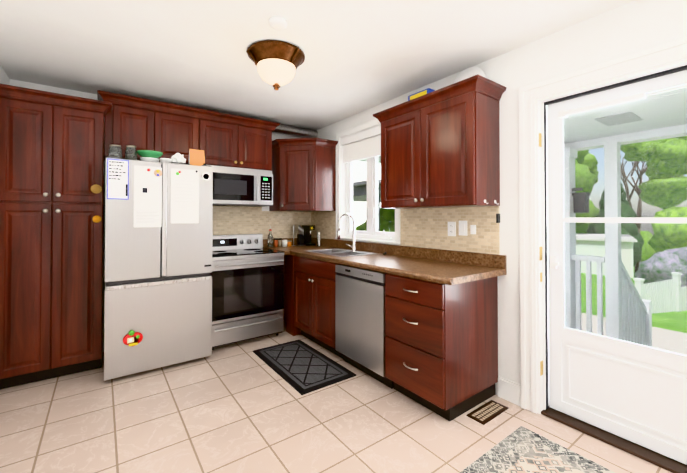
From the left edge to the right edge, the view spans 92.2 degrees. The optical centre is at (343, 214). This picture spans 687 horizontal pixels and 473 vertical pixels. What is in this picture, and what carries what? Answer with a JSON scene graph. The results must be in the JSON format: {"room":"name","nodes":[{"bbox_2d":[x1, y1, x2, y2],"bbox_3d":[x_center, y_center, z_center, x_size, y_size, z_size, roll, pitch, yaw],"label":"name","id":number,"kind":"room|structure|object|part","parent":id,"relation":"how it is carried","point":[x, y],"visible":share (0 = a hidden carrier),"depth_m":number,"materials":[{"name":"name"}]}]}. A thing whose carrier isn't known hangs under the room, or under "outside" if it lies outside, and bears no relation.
{"room":"kitchen","nodes":[
{"label":"kitchen","id":0,"kind":"room"},
{"bbox_2d":[0,65,9,84],"bbox_3d":[-1.105,0.056,0.297,0.160,2.455,6.040,0,-1,-36],"label":"wall","id":1,"kind":"structure","parent":0,"point":[4,78],"depth_m":2.62,"materials":[{"name":"paint"}]},
{"bbox_2d":[10,79,305,351],"bbox_3d":[-1.681,0.096,3.716,3.270,2.455,0.160,0,-1,-36],"label":"wall","id":2,"kind":"structure","parent":0,"point":[17,83],"depth_m":3.15,"materials":[{"name":"paint"}]},
{"bbox_2d":[101,98,156,160],"bbox_3d":[-2.048,-0.764,3.159,0.384,0.500,0.318,0,-1,-36],"label":"upper cabinet","id":3,"kind":"object","parent":2,"relation":"attached to","point":[127,123],"depth_m":3.04,"materials":[{"name":"brown wood"}]},
{"bbox_2d":[157,106,200,164],"bbox_3d":[-1.732,-0.761,3.391,0.400,0.500,0.318,0,-1,-36],"label":"upper cabinet","id":4,"kind":"object","parent":2,"relation":"attached to","point":[169,130],"depth_m":3.26,"materials":[{"name":"brown wood"}]},
{"bbox_2d":[201,114,272,170],"bbox_3d":[-1.246,-0.757,3.746,0.804,0.500,0.318,0,-1,-36],"label":"upper cabinet","id":5,"kind":"object","parent":2,"relation":"attached to","point":[227,142],"depth_m":3.60,"materials":[{"name":"brown wood"}]},
{"bbox_2d":[210,165,272,206],"bbox_3d":[-1.203,-0.299,3.704,0.754,0.409,0.412,0,-1,-36],"label":"microwave","id":6,"kind":"object","parent":5,"relation":"attached to","point":[233,186],"visible":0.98,"depth_m":3.60,"materials":[{"name":"grey metal"}]},
{"bbox_2d":[263,238,296,245],"bbox_3d":[-0.733,0.362,4.292,0.688,0.094,0.022,0,-1,-36],"label":"backsplash","id":7,"kind":"structure","parent":2,"relation":"attached to","point":[265,240],"depth_m":4.25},
{"bbox_2d":[269,138,337,211],"bbox_3d":[-0.516,-0.459,4.064,0.662,0.840,0.662,0,-1,-36],"label":"upper cabinet","id":8,"kind":"object","parent":2,"relation":"attached to","point":[304,173],"visible":0.81,"depth_m":3.89,"materials":[{"name":"brown wood"}]},
{"bbox_2d":[273,124,317,137],"bbox_3d":[-0.805,-1.065,4.117,1.068,0.117,0.134,0,-1,-36],"label":"duct","id":9,"kind":"object","parent":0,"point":[293,131],"visible":0.42,"depth_m":4.21,"materials":[{"name":"metal"}]},
{"bbox_2d":[0,0,633,129],"bbox_3d":[0.149,-1.221,1.230,3.270,0.120,6.360,0,-1,-36],"label":"ceiling","id":10,"kind":"structure","parent":0,"point":[362,55],"depth_m":2.24,"materials":[{"name":"paint"}]},
{"bbox_2d":[246,40,304,89],"bbox_3d":[-0.483,-1.016,2.363,0.411,0.262,0.402,0,-1,-36],"label":"ceiling light","id":11,"kind":"object","parent":10,"relation":"attached to","point":[277,63],"visible":1,"depth_m":2.26,"materials":[{"name":"white glass"}]},
{"bbox_2d":[269,16,287,29],"bbox_3d":[-0.390,-1.135,1.974,0.110,0.032,0.110,0,-1,-36],"label":"smoke detector","id":12,"kind":"object","parent":10,"relation":"attached to","point":[277,23],"visible":0.98,"depth_m":1.95,"materials":[{"name":"white plastic"}]},
{"bbox_2d":[0,321,671,472],"bbox_3d":[0.149,1.354,1.200,3.270,0.120,6.360,0,-1,-36],"label":"floor","id":13,"kind":"structure","parent":0,"point":[240,407],"depth_m":2.03,"materials":[{"name":"tile"}]},
{"bbox_2d":[0,84,111,388],"bbox_3d":[-2.386,0.186,2.773,0.697,2.252,0.524,0,-1,-36],"label":"pantry","id":14,"kind":"object","parent":13,"relation":"on","point":[51,202],"visible":1,"depth_m":2.58,"materials":[{"name":"brown wood"}]},
{"bbox_2d":[104,156,212,380],"bbox_3d":[-1.724,0.437,3.059,0.794,1.756,0.784,0,-1,-36],"label":"fridge","id":15,"kind":"object","parent":13,"relation":"on","point":[158,265],"visible":1,"depth_m":2.74,"materials":[{"name":"grey metal"}]},
{"bbox_2d":[108,144,121,158],"bbox_3d":[-1.897,-0.497,2.748,0.094,0.150,0.094,0,-1,-36],"label":"jar","id":16,"kind":"object","parent":15,"relation":"on","point":[114,150],"visible":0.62,"depth_m":2.71,"materials":[{"name":"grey glass"}]},
{"bbox_2d":[125,145,136,159],"bbox_3d":[-1.814,-0.501,2.821,0.088,0.160,0.088,0,-1,-36],"label":"jar","id":17,"kind":"object","parent":15,"relation":"on","point":[130,152],"visible":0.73,"depth_m":2.79,"materials":[{"name":"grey glass"}]},
{"bbox_2d":[137,150,162,161],"bbox_3d":[-1.701,-0.481,2.903,0.200,0.122,0.200,0,-1,-36],"label":"bowls","id":18,"kind":"object","parent":15,"relation":"on","point":[149,155],"visible":0.83,"depth_m":2.84,"materials":[{"name":"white plastic"}]},
{"bbox_2d":[160,158,171,163],"bbox_3d":[-1.586,-0.455,2.950,0.096,0.072,0.096,0,-1,-36],"label":"tub","id":19,"kind":"object","parent":15,"relation":"on","point":[165,160],"visible":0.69,"depth_m":2.91,"materials":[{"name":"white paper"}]},
{"bbox_2d":[171,153,191,164],"bbox_3d":[-1.501,-0.492,3.049,0.169,0.144,0.104,0,-1,-36],"label":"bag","id":20,"kind":"object","parent":15,"relation":"on","point":[177,158],"visible":0.62,"depth_m":3.02,"materials":[{"name":"white plastic"}]},
{"bbox_2d":[189,149,204,165],"bbox_3d":[-1.386,-0.512,3.122,0.132,0.190,0.060,0,-1,-36],"label":"bag","id":21,"kind":"object","parent":15,"relation":"on","point":[196,157],"visible":0.63,"depth_m":3.10,"materials":[{"name":"orange paper"}]},
{"bbox_2d":[211,234,283,349],"bbox_3d":[-1.112,0.779,3.567,0.758,1.084,0.701,0,-1,-36],"label":"range","id":22,"kind":"object","parent":13,"relation":"on","point":[247,273],"visible":0.94,"depth_m":3.35,"materials":[{"name":"grey metal"}]},
{"bbox_2d":[278,250,284,320],"bbox_3d":[-0.548,0.890,4.120,0.628,0.875,0.508,0,-1,-36],"label":"base cabinet","id":23,"kind":"object","parent":13,"relation":"on","point":[278,250],"depth_m":3.80,"materials":[{"name":"brown wood"}]},
{"bbox_2d":[285,254,292,335],"bbox_3d":[-0.343,0.887,3.841,0.628,0.875,0.185,0,-1,-36],"label":"base cabinet","id":24,"kind":"object","parent":13,"relation":"on","point":[288,257],"depth_m":3.66,"materials":[{"name":"brown wood"}]},
{"bbox_2d":[253,340,355,394],"bbox_3d":[-0.382,1.308,2.919,0.502,0.012,0.960,0,-1,-36],"label":"kitchen mat","id":25,"kind":"object","parent":13,"relation":"on","point":[301,367],"visible":1,"depth_m":2.82,"materials":[{"name":"black rubber"}]},
{"bbox_2d":[293,250,380,358],"bbox_3d":[-0.052,0.882,3.443,0.628,0.875,0.800,0,-1,-36],"label":"base cabinet","id":26,"kind":"object","parent":13,"relation":"on","point":[313,278],"depth_m":3.23,"materials":[{"name":"brown wood"}]},
{"bbox_2d":[335,264,393,388],"bbox_3d":[0.355,0.879,2.856,0.609,0.868,0.618,0,-1,-36],"label":"dishwasher","id":27,"kind":"object","parent":13,"relation":"on","point":[360,335],"visible":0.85,"depth_m":2.64,"materials":[{"name":"grey metal"}]},
{"bbox_2d":[381,270,497,420],"bbox_3d":[0.708,0.870,2.404,0.628,0.875,0.515,0,-1,-36],"label":"base cabinet","id":28,"kind":"object","parent":13,"relation":"on","point":[441,322],"depth_m":2.18,"materials":[{"name":"brown wood"}]},
{"bbox_2d":[265,246,506,285],"bbox_3d":[0.094,0.417,3.235,0.645,0.040,2.703,0,-1,-36],"label":"countertop","id":29,"kind":"structure","parent":28,"relation":"on","point":[451,273],"depth_m":2.55,"materials":[{"name":"brown stone"}]},
{"bbox_2d":[268,226,272,247],"bbox_3d":[-0.890,0.268,4.021,0.066,0.276,0.066,0,-1,-36],"label":"oil bottle","id":30,"kind":"object","parent":29,"relation":"on","point":[270,240],"visible":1,"depth_m":3.99,"materials":[{"name":"clear glass"}]},
{"bbox_2d":[274,238,277,246],"bbox_3d":[-0.834,0.354,4.080,0.044,0.105,0.044,0,-1,-36],"label":"spice jar","id":31,"kind":"object","parent":29,"relation":"on","point":[275,242],"visible":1,"depth_m":4.07,"materials":[{"name":"brown"}]},
{"bbox_2d":[278,238,281,246],"bbox_3d":[-0.791,0.355,4.117,0.044,0.105,0.044,0,-1,-36],"label":"spice jar","id":32,"kind":"object","parent":29,"relation":"on","point":[279,242],"visible":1,"depth_m":4.10,"materials":[{"name":"beige glass"}]},
{"bbox_2d":[282,240,286,246],"bbox_3d":[-0.737,0.365,4.150,0.064,0.085,0.064,0,-1,-36],"label":"jar","id":33,"kind":"object","parent":29,"relation":"on","point":[284,243],"visible":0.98,"depth_m":4.12,"materials":[{"name":"white"}]},
{"bbox_2d":[292,225,295,245],"bbox_3d":[-0.640,0.274,4.247,0.060,0.270,0.058,0,-1,-36],"label":"stand","id":34,"kind":"object","parent":29,"relation":"on","point":[293,234],"visible":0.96,"depth_m":4.24,"materials":[{"name":"silver metal"}]},
{"bbox_2d":[296,225,305,245],"bbox_3d":[-0.551,0.274,4.269,0.100,0.271,0.070,0,-1,-36],"label":"stand","id":35,"kind":"object","parent":29,"relation":"on","point":[300,238],"visible":1,"depth_m":4.25,"materials":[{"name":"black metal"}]},
{"bbox_2d":[302,225,315,245],"bbox_3d":[-0.457,0.279,4.328,0.106,0.262,0.186,0,-1,-36],"label":"coffee machine","id":36,"kind":"object","parent":29,"relation":"on","point":[307,234],"visible":0.92,"depth_m":4.29,"materials":[{"name":"black plastic"}]},
{"bbox_2d":[317,232,321,245],"bbox_3d":[-0.312,0.318,4.239,0.064,0.182,0.064,0,-1,-36],"label":"canister","id":37,"kind":"object","parent":29,"relation":"on","point":[318,238],"visible":1,"depth_m":4.22,"materials":[{"name":"white metal"}]},
{"bbox_2d":[305,248,376,256],"bbox_3d":[-0.046,0.484,3.434,0.454,0.181,0.684,0,-1,-36],"label":"sink","id":38,"kind":"object","parent":29,"relation":"in","point":[336,252],"depth_m":3.45,"materials":[{"name":"silver metal"}]},
{"bbox_2d":[337,213,355,251],"bbox_3d":[0.008,0.192,3.477,0.240,0.406,0.144,0,-1,-36],"label":"faucet","id":39,"kind":"object","parent":29,"relation":"on","point":[353,247],"depth_m":3.47,"materials":[{"name":"silver metal"}]},
{"bbox_2d":[466,400,508,424],"bbox_3d":[0.952,1.302,2.178,0.300,0.006,0.120,0,-1,-36],"label":"floor vent","id":40,"kind":"object","parent":13,"relation":"in","point":[487,412],"visible":1,"depth_m":2.16,"materials":[{"name":"brown metal"}]},
{"bbox_2d":[460,426,614,472],"bbox_3d":[0.912,1.294,1.505,0.900,0.007,0.630,0,-1,-36],"label":"entry rug","id":41,"kind":"object","parent":13,"relation":"on","point":[521,449],"visible":1,"depth_m":1.74,"materials":[{"name":"grey fabric"}]},
{"bbox_2d":[314,0,686,394],"bbox_3d":[1.404,0.077,2.133,0.160,2.455,6.040,0,-1,-36],"label":"wall","id":42,"kind":"structure","parent":0,"point":[634,26],"depth_m":2.27,"materials":[{"name":"paint"}]},
{"bbox_2d":[335,118,399,244],"bbox_3d":[0.278,-0.346,3.631,0.165,1.287,1.064,0,-1,-36],"label":"window","id":43,"kind":"structure","parent":42,"relation":"in","point":[372,231],"depth_m":3.74,"materials":[{"name":"white plastic"}]},
{"bbox_2d":[341,125,380,163],"bbox_3d":[0.265,-0.763,3.627,0.070,0.301,0.912,0,-1,-36],"label":"roller blind","id":44,"kind":"object","parent":43,"relation":"attached to","point":[365,144],"visible":0.6,"depth_m":3.67,"materials":[{"name":"white fabric"}]},
{"bbox_2d":[311,238,506,269],"bbox_3d":[0.345,0.352,3.420,0.022,0.094,2.703,0,-1,-36],"label":"backsplash","id":45,"kind":"structure","parent":42,"relation":"attached to","point":[409,251],"depth_m":2.89,"materials":[{"name":"brown stone"}]},
{"bbox_2d":[373,75,506,208],"bbox_3d":[0.709,-0.475,2.647,0.360,0.840,1.028,0,-1,-36],"label":"upper cabinet","id":46,"kind":"object","parent":42,"relation":"attached to","point":[440,148],"visible":1,"depth_m":2.39,"materials":[{"name":"brown wood"}]},
{"bbox_2d":[408,88,434,100],"bbox_3d":[0.678,-0.939,2.883,0.080,0.234,0.230,0,-1,-36],"label":"box","id":47,"kind":"object","parent":46,"relation":"on","point":[420,93],"visible":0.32,"depth_m":2.84,"materials":[{"name":"blue"}]},
{"bbox_2d":[453,67,485,83],"bbox_3d":[0.965,-0.977,2.558,0.018,0.304,0.304,0,-1,-36],"label":"plate","id":48,"kind":"object","parent":46,"relation":"on","point":[467,73],"visible":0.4,"depth_m":2.55,"materials":[{"name":"white ceramic"}]},
{"bbox_2d":[448,222,455,235],"bbox_3d":[0.881,0.121,2.692,0.008,0.118,0.075,0,-1,-36],"label":"outlet","id":49,"kind":"object","parent":42,"relation":"attached to","point":[451,225],"depth_m":2.69,"materials":[{"name":"white plastic"}]},
{"bbox_2d":[459,221,466,235],"bbox_3d":[0.942,0.110,2.607,0.010,0.118,0.075,0,-1,-36],"label":"outlet","id":50,"kind":"object","parent":42,"relation":"attached to","point":[462,228],"depth_m":2.60,"materials":[{"name":"white plastic"}]},
{"bbox_2d":[470,225,475,233],"bbox_3d":[0.994,0.120,2.535,0.009,0.072,0.045,0,-1,-36],"label":"outlet","id":51,"kind":"object","parent":42,"relation":"attached to","point":[472,227],"depth_m":2.53,"materials":[{"name":"white plastic"}]},
{"bbox_2d":[496,214,499,222],"bbox_3d":[1.085,-0.004,2.317,0.034,0.133,0.012,0,-1,-36],"label":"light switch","id":52,"kind":"object","parent":42,"relation":"attached to","point":[497,218],"visible":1,"depth_m":2.31,"materials":[{"name":"black plastic"}]},
{"bbox_2d":[498,376,520,406],"bbox_3d":[0.640,1.214,0.532,2.950,0.145,4.380,0,-1,-36],"label":"baseboard","id":53,"kind":"structure","parent":42,"relation":"attached to","point":[509,390],"depth_m":2.30,"materials":[{"name":"white"}]},
{"bbox_2d":[519,37,686,413],"bbox_3d":[1.595,0.221,1.850,0.184,2.162,1.104,0,-1,-36],"label":"door frame","id":54,"kind":"structure","parent":42,"relation":"attached to","point":[533,98],"depth_m":2.18,"materials":[{"name":"white wood"}]},
{"bbox_2d":[539,65,686,464],"bbox_3d":[1.594,0.267,1.850,0.122,2.030,0.876,0,-1,-36],"label":"storm door","id":55,"kind":"structure","parent":42,"relation":"in","point":[634,392],"depth_m":1.94,"materials":[{"name":"white"}]},
{"bbox_3d":[1.571,0.267,1.842,0.076,2.030,0.864,0,-1,-36],"label":"mounted door jamb hardware","id":56,"kind":"part","parent":55,"relation":"part of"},
{"bbox_2d":[541,406,686,472],"bbox_3d":[1.611,1.292,1.849,0.165,0.018,0.878,0,-1,-36],"label":"sill","id":57,"kind":"structure","parent":42,"relation":"attached to","point":[649,455],"depth_m":1.86,"materials":[{"name":"brown wood"}]},
{"label":"outside","id":58,"kind":"structure","parent":0,"visible":0},
{"bbox_2d":[353,84,686,354],"bbox_3d":[33.501,0.969,36.743,92.528,19.698,140.000,0,-1,-36],"label":"outdoor background","id":59,"kind":"object","parent":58,"point":[660,155],"depth_m":6.84,"materials":[{"name":"green plant"}]}
]}

